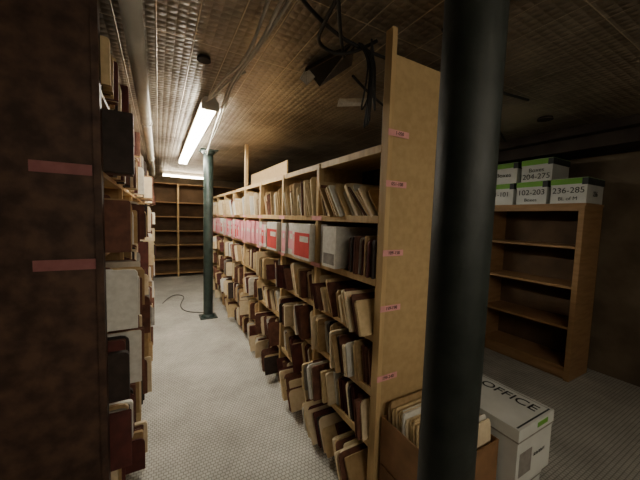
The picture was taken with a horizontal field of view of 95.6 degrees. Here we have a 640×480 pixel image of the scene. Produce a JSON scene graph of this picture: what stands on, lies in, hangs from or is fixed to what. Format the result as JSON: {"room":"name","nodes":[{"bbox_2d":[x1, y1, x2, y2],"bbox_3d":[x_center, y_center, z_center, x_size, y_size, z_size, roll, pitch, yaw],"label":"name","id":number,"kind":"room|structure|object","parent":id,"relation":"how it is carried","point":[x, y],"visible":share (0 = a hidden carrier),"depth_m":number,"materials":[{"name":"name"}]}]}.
{"room":"archive storage room","nodes":[
{"label":"archive storage room","id":0,"kind":"room"},
{"bbox_2d":[148,174,250,187],"bbox_3d":[-2.973,-0.368,7.899,5.900,2.500,0.100,-1,5,-29],"label":"wall","id":1,"kind":"structure","parent":0,"point":[158,178],"depth_m":7.55,"materials":[{"name":"paint"}]},
{"bbox_2d":[99,0,639,182],"bbox_3d":[-0.311,-1.240,3.103,5.700,0.100,10.700,-1,5,-29],"label":"ceiling","id":2,"kind":"structure","parent":0,"point":[576,62],"depth_m":1.82,"materials":[{"name":"metal"}]},
{"bbox_2d":[118,0,155,178],"bbox_3d":[-1.996,-1.185,3.374,0.100,0.150,7.600,-1,5,-29],"label":"ceiling pipe","id":3,"kind":"object","parent":2,"relation":"attached to","point":[131,11],"visible":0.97,"depth_m":1.56,"materials":[{"name":"metal"}]},
{"bbox_2d":[162,171,202,178],"bbox_3d":[-3.110,-1.478,6.643,0.900,0.110,0.120,-1,5,-29],"label":"fluorescent light fixture","id":4,"kind":"object","parent":2,"relation":"attached to","point":[164,173],"visible":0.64,"depth_m":6.61,"materials":[{"name":"white paint"}]},
{"bbox_2d":[179,96,218,164],"bbox_3d":[-1.601,-1.216,3.621,0.130,0.100,2.970,-1,5,-29],"label":"fluorescent light fixture","id":5,"kind":"object","parent":2,"relation":"attached to","point":[206,110],"visible":1,"depth_m":2.85,"materials":[{"name":"white paint"}]},
{"bbox_2d":[205,0,291,154],"bbox_3d":[-0.526,-1.032,1.911,0.295,0.128,5.001,-1,5,-29],"label":"cable","id":6,"kind":"object","parent":2,"relation":"hanging from","point":[245,61],"depth_m":1.50,"materials":[{"name":"grey plastic"}]},
{"bbox_2d":[300,44,366,106],"bbox_3d":[0.098,-1.063,1.976,0.379,0.059,0.794,3,4,15],"label":"electrical box","id":7,"kind":"structure","parent":2,"relation":"attached to","point":[319,70],"depth_m":1.84,"materials":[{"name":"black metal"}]},
{"bbox_2d":[358,39,375,127],"bbox_3d":[0.236,-0.794,1.473,0.081,0.466,0.147,-1,5,-29],"label":"cable bundle","id":8,"kind":"object","parent":2,"relation":"hanging from","point":[371,66],"visible":1,"depth_m":1.44,"materials":[{"name":"rubber"}]},
{"bbox_2d":[300,0,529,141],"bbox_3d":[0.876,-1.035,2.207,3.109,0.065,1.663,-1,5,-29],"label":"cables","id":9,"kind":"object","parent":2,"relation":"hanging from","point":[337,3],"depth_m":1.44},
{"bbox_2d":[498,113,639,164],"bbox_3d":[1.912,-1.116,4.355,0.600,0.200,10.700,-1,5,-29],"label":"ceiling beam","id":10,"kind":"structure","parent":2,"relation":"attached to","point":[622,134],"depth_m":2.87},
{"bbox_2d":[126,273,639,479],"bbox_3d":[-0.388,1.351,3.294,5.700,0.100,10.700,-1,5,-29],"label":"floor","id":11,"kind":"structure","parent":0,"point":[211,411],"depth_m":2.35,"materials":[{"name":"tile"}]},
{"bbox_2d":[0,0,141,479],"bbox_3d":[-2.603,0.001,3.446,0.805,2.440,5.650,-1,5,-29],"label":"shelf","id":12,"kind":"object","parent":11,"relation":"on","point":[55,424],"visible":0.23,"depth_m":1.10,"materials":[{"name":"brown wood"}]},
{"bbox_2d":[100,35,155,479],"bbox_3d":[-2.321,0.041,3.613,0.459,2.216,5.558,-1,5,-29],"label":"file folders","id":13,"kind":"object","parent":12,"relation":"on","point":[130,290],"visible":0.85,"depth_m":1.31,"materials":[{"name":"white paper"}]},
{"bbox_2d":[162,295,202,312],"bbox_3d":[-2.409,1.091,4.939,0.413,0.053,1.454,-2,5,-38],"label":"cable","id":14,"kind":"object","parent":11,"relation":"on","point":[172,295],"visible":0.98,"depth_m":5.00,"materials":[{"name":"rubber"}]},
{"bbox_2d":[149,182,239,276],"bbox_3d":[-3.212,-0.246,7.510,3.940,2.300,0.335,-1,5,-29],"label":"wooden wall shelf","id":15,"kind":"object","parent":11,"relation":"on","point":[178,209],"visible":0.2,"depth_m":7.41,"materials":[{"name":"brown wood"}]},
{"bbox_2d":[198,148,218,319],"bbox_3d":[-1.681,-0.070,4.363,0.245,2.500,0.245,-1,5,-29],"label":"column","id":16,"kind":"structure","parent":11,"relation":"on","point":[208,313],"depth_m":4.31,"materials":[{"name":"black metal"}]},
{"bbox_2d":[213,26,439,479],"bbox_3d":[-0.820,0.001,3.883,0.394,2.480,5.338,-1,5,-29],"label":"shelf","id":17,"kind":"object","parent":11,"relation":"on","point":[403,165],"visible":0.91,"depth_m":1.56,"materials":[{"name":"brown wood"}]},
{"bbox_2d":[213,177,379,479],"bbox_3d":[-0.909,0.277,3.871,0.468,1.790,5.232,-1,5,-29],"label":"file folders","id":18,"kind":"object","parent":17,"relation":"on","point":[322,383],"visible":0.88,"depth_m":2.04,"materials":[{"name":"white paper"}]},
{"bbox_2d":[379,390,498,479],"bbox_3d":[0.587,1.154,1.477,0.400,0.617,0.380,-1,5,-29],"label":"file box","id":19,"kind":"object","parent":11,"relation":"on","point":[400,428],"visible":0.42,"depth_m":1.41,"materials":[{"name":"cardboard"}]},
{"bbox_2d":[417,0,509,479],"bbox_3d":[0.341,0.257,0.739,0.247,2.500,0.247,-1,5,-29],"label":"column","id":20,"kind":"structure","parent":11,"relation":"on","point":[474,38],"depth_m":0.67,"materials":[{"name":"black metal"}]},
{"bbox_2d":[496,470,541,479],"bbox_3d":[0.944,1.313,1.661,0.322,0.296,0.412,-1,5,-29],"label":"carton","id":21,"kind":"object","parent":11,"relation":"on","point":[536,476],"visible":0.04,"depth_m":1.53,"materials":[{"name":"white cardboard"}]},
{"bbox_2d":[480,375,553,479],"bbox_3d":[0.958,1.014,1.625,0.337,0.303,0.442,-1,5,-29],"label":"carton","id":22,"kind":"object","parent":21,"relation":"on","point":[521,424],"visible":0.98,"depth_m":1.45,"materials":[{"name":"white cardboard"}]},
{"bbox_2d":[485,203,603,381],"bbox_3d":[2.449,0.492,3.341,0.436,1.775,0.976,-1,5,-29],"label":"wooden bookcase","id":23,"kind":"object","parent":11,"relation":"on","point":[544,257],"visible":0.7,"depth_m":3.33,"materials":[{"name":"brown wood"}]},
{"bbox_2d":[495,183,516,204],"bbox_3d":[2.314,-0.542,3.551,0.393,0.246,0.302,-1,5,-29],"label":"carton","id":24,"kind":"object","parent":23,"relation":"on","point":[506,194],"visible":0.57,"depth_m":3.40,"materials":[{"name":"white cardboard"}]},
{"bbox_2d":[496,162,521,184],"bbox_3d":[2.336,-0.782,3.518,0.383,0.236,0.302,-1,5,-29],"label":"carton","id":25,"kind":"object","parent":24,"relation":"on","point":[507,173],"visible":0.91,"depth_m":3.37,"materials":[{"name":"white cardboard"}]},
{"bbox_2d":[516,180,550,204],"bbox_3d":[2.475,-0.516,3.264,0.393,0.246,0.302,-1,5,-29],"label":"carton","id":26,"kind":"object","parent":23,"relation":"on","point":[534,192],"visible":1,"depth_m":3.14,"materials":[{"name":"white cardboard"}]},
{"bbox_2d":[521,157,570,181],"bbox_3d":[2.501,-0.755,3.222,0.383,0.236,0.302,-1,5,-29],"label":"carton","id":27,"kind":"object","parent":26,"relation":"on","point":[550,168],"visible":0.99,"depth_m":3.11,"materials":[{"name":"white cardboard"}]},
{"bbox_2d":[550,177,604,204],"bbox_3d":[2.635,-0.491,2.976,0.393,0.246,0.303,-1,5,-29],"label":"carton","id":28,"kind":"object","parent":23,"relation":"on","point":[580,189],"visible":1,"depth_m":2.86,"materials":[{"name":"white cardboard"}]},
{"bbox_2d":[568,151,639,386],"bbox_3d":[2.184,0.027,4.609,0.100,2.500,10.700,-1,5,-29],"label":"wall","id":29,"kind":"structure","parent":0,"point":[614,347],"depth_m":2.97,"materials":[{"name":"paint"}]}
]}

